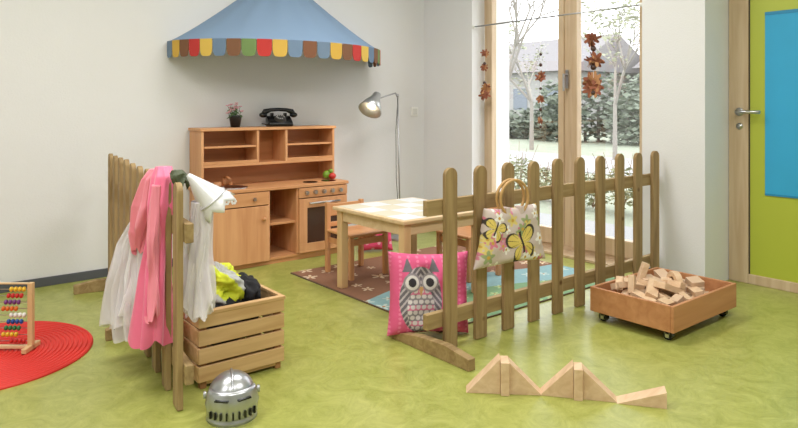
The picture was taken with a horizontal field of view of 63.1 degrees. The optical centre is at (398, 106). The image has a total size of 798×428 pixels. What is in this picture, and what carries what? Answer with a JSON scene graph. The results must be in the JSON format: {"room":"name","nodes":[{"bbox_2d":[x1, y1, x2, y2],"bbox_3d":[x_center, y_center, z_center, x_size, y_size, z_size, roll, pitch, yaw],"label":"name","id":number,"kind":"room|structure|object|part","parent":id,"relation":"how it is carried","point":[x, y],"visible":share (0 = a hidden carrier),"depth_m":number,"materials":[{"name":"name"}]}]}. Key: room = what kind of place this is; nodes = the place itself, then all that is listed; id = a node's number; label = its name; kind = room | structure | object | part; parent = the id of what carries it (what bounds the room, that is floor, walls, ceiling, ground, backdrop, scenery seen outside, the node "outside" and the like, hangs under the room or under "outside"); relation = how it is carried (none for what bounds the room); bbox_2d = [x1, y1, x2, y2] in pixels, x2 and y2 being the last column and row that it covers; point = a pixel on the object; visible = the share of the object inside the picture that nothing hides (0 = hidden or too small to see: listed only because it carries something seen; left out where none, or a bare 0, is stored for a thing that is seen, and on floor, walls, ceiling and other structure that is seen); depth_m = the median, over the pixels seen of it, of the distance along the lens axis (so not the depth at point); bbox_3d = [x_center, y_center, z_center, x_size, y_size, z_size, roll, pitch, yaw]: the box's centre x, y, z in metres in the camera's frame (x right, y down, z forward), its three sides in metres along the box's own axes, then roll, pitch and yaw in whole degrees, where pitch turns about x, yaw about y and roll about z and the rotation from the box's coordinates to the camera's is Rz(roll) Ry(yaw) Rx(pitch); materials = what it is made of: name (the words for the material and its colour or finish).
{"room":"children's room","nodes":[
{"label":"children's room","id":0,"kind":"room"},
{"bbox_2d":[0,0,423,281],"bbox_3d":[-2.192,-0.300,4.043,7.100,2.800,0.100,0,0,-39],"label":"wall","id":1,"kind":"structure","parent":0,"point":[82,82],"depth_m":4.33,"materials":[{"name":"paint"}]},
{"bbox_2d":[0,237,357,292],"bbox_3d":[-2.300,1.073,3.883,6.530,0.055,0.012,0,0,-39],"label":"baseboard","id":2,"kind":"structure","parent":1,"relation":"attached to","point":[99,273],"depth_m":4.04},
{"bbox_2d":[167,0,379,66],"bbox_3d":[-0.723,-0.693,4.741,1.710,0.715,0.648,0,0,-39],"label":"canopy","id":3,"kind":"object","parent":1,"relation":"attached to","point":[294,26],"visible":1,"depth_m":4.49,"materials":[{"name":"blue fabric"}]},
{"bbox_2d":[411,107,417,115],"bbox_3d":[0.141,0.040,5.865,0.080,0.080,0.017,0,0,-39],"label":"light switch","id":4,"kind":"object","parent":1,"relation":"attached to","point":[414,110],"visible":1,"depth_m":5.85,"materials":[{"name":"white plastic"}]},
{"bbox_2d":[0,231,797,427],"bbox_3d":[0.038,1.150,1.300,7.100,0.100,7.170,0,0,-39],"label":"floor","id":5,"kind":"structure","parent":0,"point":[340,367],"depth_m":2.70,"materials":[{"name":"green laminate"}]},
{"bbox_2d":[0,321,92,389],"bbox_3d":[-1.843,1.094,2.861,0.900,0.012,0.900,0,0,-39],"label":"mat","id":6,"kind":"object","parent":5,"relation":"on","point":[62,344],"visible":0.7,"depth_m":2.88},
{"bbox_2d":[0,282,40,353],"bbox_3d":[-1.871,0.937,2.915,0.464,0.300,0.120,0,0,0],"label":"abacus","id":7,"kind":"object","parent":6,"relation":"on","point":[32,343],"visible":1,"depth_m":2.91,"materials":[{"name":"brown wood"}]},
{"bbox_2d":[73,153,193,410],"bbox_3d":[-1.274,0.686,3.172,0.420,0.829,1.970,0,0,-31],"label":"picket fence","id":8,"kind":"object","parent":5,"relation":"on","point":[124,179],"visible":0.62,"depth_m":2.52,"materials":[{"name":"brown wood"}]},
{"bbox_2d":[99,166,234,349],"bbox_3d":[-0.971,0.600,2.611,0.722,0.730,0.274,0,0,35],"label":"costume","id":9,"kind":"object","parent":8,"relation":"hanging from","point":[133,301],"visible":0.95,"depth_m":2.49,"materials":[{"name":"pink fabric"}]},
{"bbox_3d":[-1.263,0.965,3.178,0.030,0.070,1.970,0,0,-31],"label":"rail","id":10,"kind":"part","parent":8,"relation":"part of","materials":[{"name":"brown wood"}]},
{"bbox_3d":[-1.263,0.455,3.178,0.030,0.070,1.970,0,0,-31],"label":"rail","id":11,"kind":"part","parent":8,"relation":"part of","materials":[{"name":"brown wood"}]},
{"bbox_2d":[161,273,285,388],"bbox_3d":[-0.778,0.948,2.817,0.378,0.304,0.492,0,0,-38],"label":"wooden crate","id":12,"kind":"object","parent":5,"relation":"on","point":[258,350],"visible":0.49,"depth_m":2.62,"materials":[{"name":"brown wood"}]},
{"bbox_2d":[183,261,260,345],"bbox_3d":[-0.784,0.796,2.829,0.313,0.464,0.392,0,0,-39],"label":"clothes","id":13,"kind":"object","parent":12,"relation":"in","point":[231,287],"visible":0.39,"depth_m":2.75,"materials":[{"name":"yellow fabric"}]},
{"bbox_2d":[203,368,259,427],"bbox_3d":[-0.595,1.019,2.313,0.196,0.164,0.190,0,0,-17],"label":"helmet","id":14,"kind":"object","parent":5,"relation":"on","point":[232,397],"visible":1,"depth_m":2.25,"materials":[{"name":"silver metal"}]},
{"bbox_2d":[188,125,348,269],"bbox_3d":[-0.919,0.623,4.720,1.094,0.955,0.417,0,0,-39],"label":"play kitchen","id":15,"kind":"object","parent":5,"relation":"on","point":[276,214],"visible":0.77,"depth_m":4.71,"materials":[{"name":"brown wood"}]},
{"bbox_2d":[222,176,230,185],"bbox_3d":[-1.202,0.518,4.538,0.022,0.078,0.113,0,0,-39],"label":"faucet","id":16,"kind":"object","parent":15,"relation":"on","point":[224,177],"depth_m":4.56,"materials":[{"name":"brown wood"}]},
{"bbox_2d":[221,185,247,189],"bbox_3d":[-1.149,0.553,4.472,0.216,0.008,0.216,0,0,-39],"label":"sink","id":17,"kind":"object","parent":15,"relation":"in","point":[227,187],"depth_m":4.49,"materials":[{"name":"metal"}]},
{"bbox_2d":[226,102,243,126],"bbox_3d":[-1.174,0.056,4.636,0.124,0.176,0.117,0,0,-24],"label":"potted flower","id":18,"kind":"object","parent":15,"relation":"on","point":[235,120],"visible":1,"depth_m":4.61,"materials":[{"name":"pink plant"}]},
{"bbox_3d":[-1.168,0.102,4.638,0.094,0.085,0.094,0,0,-39],"label":"pot","id":19,"kind":"part","parent":18,"relation":"part of","materials":[{"name":"ceramic"}]},
{"bbox_3d":[-1.063,0.874,4.382,0.412,0.383,0.018,0,0,-39],"label":"cupboard door","id":20,"kind":"part","parent":15,"relation":"part of","materials":[{"name":"brown wood"}]},
{"bbox_3d":[-1.063,0.630,4.382,0.412,0.090,0.018,0,0,-39],"label":"drawer","id":21,"kind":"part","parent":15,"relation":"part of","materials":[{"name":"brown wood"}]},
{"bbox_3d":[-1.046,0.610,4.877,1.034,0.920,0.008,0,0,-39],"label":"panel","id":22,"kind":"part","parent":15,"relation":"part of","materials":[{"name":"brown wood"}]},
{"bbox_2d":[188,177,348,193],"bbox_3d":[-0.927,0.569,4.730,1.094,0.023,0.390,0,0,-39],"label":"countertop","id":23,"kind":"structure","parent":15,"relation":"on","point":[258,186],"depth_m":4.73,"materials":[{"name":"brown wood"}]},
{"bbox_2d":[259,108,296,126],"bbox_3d":[-0.892,0.074,4.850,0.290,0.139,0.140,0,0,-24],"label":"rotary telephone","id":24,"kind":"object","parent":15,"relation":"on","point":[278,120],"visible":1,"depth_m":4.82,"materials":[{"name":"black plastic"}]},
{"bbox_2d":[298,184,346,252],"bbox_3d":[-0.549,0.818,4.781,0.416,0.465,0.046,0,0,-39],"label":"oven","id":25,"kind":"object","parent":15,"relation":"in","point":[311,211],"depth_m":4.74,"materials":[{"name":"brown wood"}]},
{"bbox_2d":[323,169,335,178],"bbox_3d":[-0.536,0.517,5.020,0.116,0.076,0.069,0,0,37],"label":"vegetables","id":26,"kind":"object","parent":15,"relation":"on","point":[327,174],"visible":1,"depth_m":5.01,"materials":[{"name":"green food"}]},
{"bbox_2d":[364,232,392,249],"bbox_3d":[-0.183,0.975,4.981,0.272,0.244,0.133,0,0,-9],"label":"cushion","id":27,"kind":"object","parent":5,"relation":"on","point":[378,245],"visible":0.24,"depth_m":4.93,"materials":[{"name":"pink fabric"}]},
{"bbox_2d":[358,92,399,240],"bbox_3d":[-0.095,0.488,5.265,0.218,1.223,0.597,0,0,34],"label":"reading lamp","id":28,"kind":"object","parent":5,"relation":"on","point":[370,107],"visible":0.8,"depth_m":5.16,"materials":[{"name":"metal"}]},
{"bbox_3d":[-0.200,-0.039,5.132,0.192,0.176,0.192,0,-42,29],"label":"lamp shade","id":29,"kind":"part","parent":28,"relation":"part of","materials":[{"name":"metal"}]},
{"bbox_3d":[-0.088,-0.090,5.299,0.026,0.062,0.285,0,0,36],"label":"arm","id":30,"kind":"part","parent":28,"relation":"part of","materials":[{"name":"metal"}]},
{"bbox_2d":[387,251,467,335],"bbox_3d":[0.142,0.895,3.138,0.433,0.406,0.194,0,0,-15],"label":"cushion","id":31,"kind":"object","parent":5,"relation":"on","point":[416,280],"visible":0.73,"depth_m":3.06,"materials":[{"name":"pink fabric"}]},
{"bbox_2d":[290,245,614,332],"bbox_3d":[0.342,1.096,4.216,1.550,0.008,1.450,0,0,-39],"label":"rug","id":32,"kind":"object","parent":5,"relation":"on","point":[370,286],"visible":0.26,"depth_m":4.11,"materials":[{"name":"brown carpet"}]},
{"bbox_2d":[325,199,387,280],"bbox_3d":[-0.279,0.861,4.274,0.300,0.460,0.305,0,0,-39],"label":"wooden chair","id":33,"kind":"object","parent":32,"relation":"on","point":[366,235],"visible":0.84,"depth_m":4.25,"materials":[{"name":"brown wood"}]},
{"bbox_3d":[-0.365,0.716,4.380,0.240,0.150,0.017,0,0,-39],"label":"backrest","id":34,"kind":"part","parent":33,"relation":"part of","materials":[{"name":"brown wood"}]},
{"bbox_3d":[-0.275,0.815,4.269,0.300,0.017,0.290,0,0,-39],"label":"seat","id":35,"kind":"part","parent":33,"relation":"part of","materials":[{"name":"brown wood"}]},
{"bbox_2d":[333,197,472,292],"bbox_3d":[0.058,0.845,3.875,0.640,0.492,0.680,0,0,-39],"label":"table","id":36,"kind":"object","parent":32,"relation":"on","point":[404,217],"visible":0.66,"depth_m":3.77,"materials":[{"name":"brown wood"}]},
{"bbox_2d":[436,207,500,282],"bbox_3d":[0.452,0.861,4.234,0.305,0.460,0.300,0,0,-39],"label":"wooden chair","id":37,"kind":"object","parent":32,"relation":"on","point":[464,232],"visible":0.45,"depth_m":4.17,"materials":[{"name":"brown wood"}]},
{"bbox_3d":[0.447,0.815,4.230,0.290,0.017,0.300,0,0,-39],"label":"seat","id":38,"kind":"part","parent":37,"relation":"part of","materials":[{"name":"brown wood"}]},
{"bbox_2d":[389,151,658,371],"bbox_3d":[0.882,0.687,3.527,1.970,0.826,0.540,0,0,-39],"label":"picket fence","id":39,"kind":"object","parent":5,"relation":"on","point":[448,206],"visible":0.91,"depth_m":3.34,"materials":[{"name":"brown wood"}]},
{"bbox_2d":[473,178,544,269],"bbox_3d":[0.534,0.546,3.107,0.451,0.412,0.097,0,0,-31],"label":"handbag","id":40,"kind":"object","parent":39,"relation":"hanging from","point":[507,234],"visible":1,"depth_m":3.06,"materials":[{"name":"multicoloured fabric"}]},
{"bbox_3d":[0.880,0.455,3.530,1.970,0.070,0.030,0,0,-39],"label":"rail","id":41,"kind":"part","parent":39,"relation":"part of","materials":[{"name":"brown wood"}]},
{"bbox_3d":[0.880,0.965,3.530,1.970,0.070,0.030,0,0,-39],"label":"rail","id":42,"kind":"part","parent":39,"relation":"part of","materials":[{"name":"brown wood"}]},
{"bbox_2d":[466,353,666,408],"bbox_3d":[0.625,1.033,2.478,0.740,0.134,0.097,0,0,10],"label":"building block","id":43,"kind":"object","parent":5,"relation":"on","point":[501,375],"visible":1,"depth_m":2.47,"materials":[{"name":"brown wood"}]},
{"bbox_2d":[590,267,735,339],"bbox_3d":[1.379,1.012,3.384,0.650,0.175,0.450,0,0,-39],"label":"box","id":44,"kind":"object","parent":5,"relation":"on","point":[720,298],"visible":0.79,"depth_m":3.20,"materials":[{"name":"brown wood"}]},
{"bbox_2d":[610,261,708,305],"bbox_3d":[1.382,0.936,3.378,0.552,0.214,0.354,0,0,-39],"label":"wooden blocks","id":45,"kind":"object","parent":44,"relation":"on","point":[669,288],"visible":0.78,"depth_m":3.32,"materials":[{"name":"brown wood"}]},
{"bbox_2d":[424,0,728,280],"bbox_3d":[2.642,-0.300,3.353,0.470,2.800,7.070,0,0,-39],"label":"wall","id":46,"kind":"structure","parent":0,"point":[685,43],"depth_m":4.15,"materials":[{"name":"paint"}]},
{"bbox_2d":[472,3,641,28],"bbox_3d":[1.116,-0.675,4.880,0.028,0.028,1.554,0,0,-39],"label":"wire","id":47,"kind":"object","parent":46,"relation":"attached to","point":[639,4],"visible":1,"depth_m":4.77,"materials":[{"name":"metal"}]},
{"bbox_2d":[478,26,490,101],"bbox_3d":[0.710,-0.354,5.377,0.079,0.628,0.120,0,0,-39],"label":"leaf garland","id":48,"kind":"object","parent":47,"relation":"hanging from","point":[485,90],"visible":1,"depth_m":5.37,"materials":[{"name":"brown plastic"}]},
{"bbox_2d":[535,19,545,128],"bbox_3d":[1.076,-0.249,4.929,0.058,0.838,0.095,0,0,-39],"label":"leaf garland","id":49,"kind":"object","parent":47,"relation":"hanging from","point":[540,76],"visible":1,"depth_m":4.93,"materials":[{"name":"brown plastic"}]},
{"bbox_2d":[582,12,604,99],"bbox_3d":[1.369,-0.359,4.572,0.169,0.618,0.104,0,0,41],"label":"leaf garland","id":50,"kind":"object","parent":47,"relation":"hanging from","point":[591,83],"visible":1,"depth_m":4.56,"materials":[{"name":"brown plastic"}]},
{"bbox_2d":[484,0,641,259],"bbox_3d":[1.239,-0.075,4.979,0.075,2.350,1.556,0,0,-39],"label":"window","id":51,"kind":"structure","parent":46,"relation":"in","point":[567,246],"depth_m":4.91,"materials":[{"name":"brown wood"}]},
{"bbox_3d":[1.020,-0.070,5.237,0.060,2.240,0.781,0,0,-39],"label":"sash","id":52,"kind":"part","parent":51,"relation":"part of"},
{"bbox_2d":[562,70,568,90],"bbox_3d":[1.245,-0.200,4.871,0.052,0.160,0.026,0,0,-39],"label":"handle","id":53,"kind":"object","parent":51,"relation":"attached to","point":[565,77],"visible":1,"depth_m":4.88,"materials":[{"name":"metal"}]},
{"bbox_3d":[1.501,-0.070,4.645,0.060,2.240,0.605,0,0,-39],"label":"sash","id":54,"kind":"part","parent":51,"relation":"part of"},
{"bbox_2d":[543,245,632,271],"bbox_3d":[1.163,1.090,4.918,0.150,0.020,1.556,0,0,-39],"label":"trim","id":55,"kind":"structure","parent":46,"relation":"attached to","point":[548,250],"depth_m":4.73,"materials":[{"name":"brown wood"}]},
{"bbox_2d":[729,0,797,292],"bbox_3d":[2.409,0.025,3.756,0.123,2.150,0.985,0,0,-39],"label":"door","id":56,"kind":"structure","parent":46,"relation":"in","point":[738,9],"depth_m":4.03,"materials":[{"name":"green wood"}]},
{"bbox_3d":[2.154,0.072,4.022,0.063,0.136,0.166,0,0,-39],"label":"handle","id":57,"kind":"part","parent":56,"relation":"part of","materials":[{"name":"silver metal"}]},
{"bbox_2d":[749,0,749,273],"bbox_3d":[2.196,0.045,4.059,0.031,1.990,0.009,0,0,-39],"label":"gap","id":58,"kind":"object","parent":56,"relation":"attached to","point":[749,0],"visible":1,"depth_m":4.05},
{"bbox_3d":[2.439,0.045,3.769,0.040,1.990,0.751,0,0,-39],"label":"panel","id":59,"kind":"part","parent":56,"relation":"part of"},
{"bbox_2d":[765,9,797,198],"bbox_3d":[2.451,-0.020,3.715,0.006,1.120,0.672,0,0,-39],"label":"panel","id":60,"kind":"object","parent":56,"relation":"attached to","point":[781,27],"visible":1,"depth_m":3.90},
{"label":"outside","id":61,"kind":"structure","parent":0,"visible":0},
{"bbox_2d":[509,131,639,226],"bbox_3d":[12.365,1.300,35.832,55.600,0.100,80.000,0,0,-39],"label":"ground","id":62,"kind":"structure","parent":61,"point":[591,146],"depth_m":18.26,"materials":[{"name":"white snow"}]},
{"bbox_2d":[509,17,548,149],"bbox_3d":[3.136,-0.792,19.784,2.220,4.084,4.567,0,0,31],"label":"tree","id":63,"kind":"object","parent":62,"relation":"on","point":[528,95],"visible":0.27,"depth_m":19.04,"materials":[{"name":"white plant"}]},
{"bbox_2d":[509,0,603,81],"bbox_3d":[1.748,-0.851,11.862,3.329,4.203,2.875,0,0,-19],"label":"tree","id":64,"kind":"object","parent":62,"relation":"on","point":[518,42],"visible":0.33,"depth_m":11.98,"materials":[{"name":"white plant"}]},
{"bbox_2d":[509,151,632,175],"bbox_3d":[0.672,1.240,18.591,3.500,0.020,32.000,0,0,-39],"label":"garden path","id":65,"kind":"structure","parent":62,"relation":"on","point":[543,159],"depth_m":14.94,"materials":[{"name":"white snow"}]},
{"bbox_2d":[509,146,632,208],"bbox_3d":[2.267,0.862,8.182,0.947,0.763,4.131,0,0,-36],"label":"shrubs","id":66,"kind":"object","parent":62,"relation":"on","point":[545,173],"visible":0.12,"depth_m":8.29,"materials":[{"name":"plant"}]},
{"bbox_2d":[509,71,639,132],"bbox_3d":[8.062,-0.250,36.844,7.000,3.000,9.000,0,0,-39],"label":"wall","id":67,"kind":"structure","parent":62,"relation":"on","point":[552,75],"depth_m":32.90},
{"bbox_2d":[513,88,557,109],"bbox_3d":[5.619,-0.400,34.278,0.030,1.100,6.900,0,0,-39],"label":"windows","id":68,"kind":"structure","parent":67,"relation":"in","point":[519,101],"depth_m":33.47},
{"bbox_2d":[509,34,639,73],"bbox_3d":[8.062,-2.750,36.844,7.800,2.000,9.800,0,0,-39],"label":"roof","id":69,"kind":"structure","parent":67,"relation":"on","point":[551,59],"depth_m":33.33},
{"bbox_2d":[509,71,639,145],"bbox_3d":[6.164,0.042,24.063,3.394,2.779,13.300,0,0,-39],"label":"hedge","id":70,"kind":"object","parent":62,"relation":"on","point":[519,127],"visible":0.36,"depth_m":22.93,"materials":[{"name":"green plant"}]},
{"bbox_2d":[540,213,632,239],"bbox_3d":[1.826,1.235,5.996,1.600,0.030,11.000,0,0,-39],"label":"terrace","id":71,"kind":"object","parent":62,"relation":"on","point":[545,219],"visible":0.02,"depth_m":6.58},
{"bbox_2d":[555,0,639,159],"bbox_3d":[4.939,-0.670,14.927,2.790,3.841,3.470,0,0,22],"label":"tree","id":72,"kind":"object","parent":62,"relation":"on","point":[621,13],"visible":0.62,"depth_m":15.11,"materials":[{"name":"white plant"}]}
]}

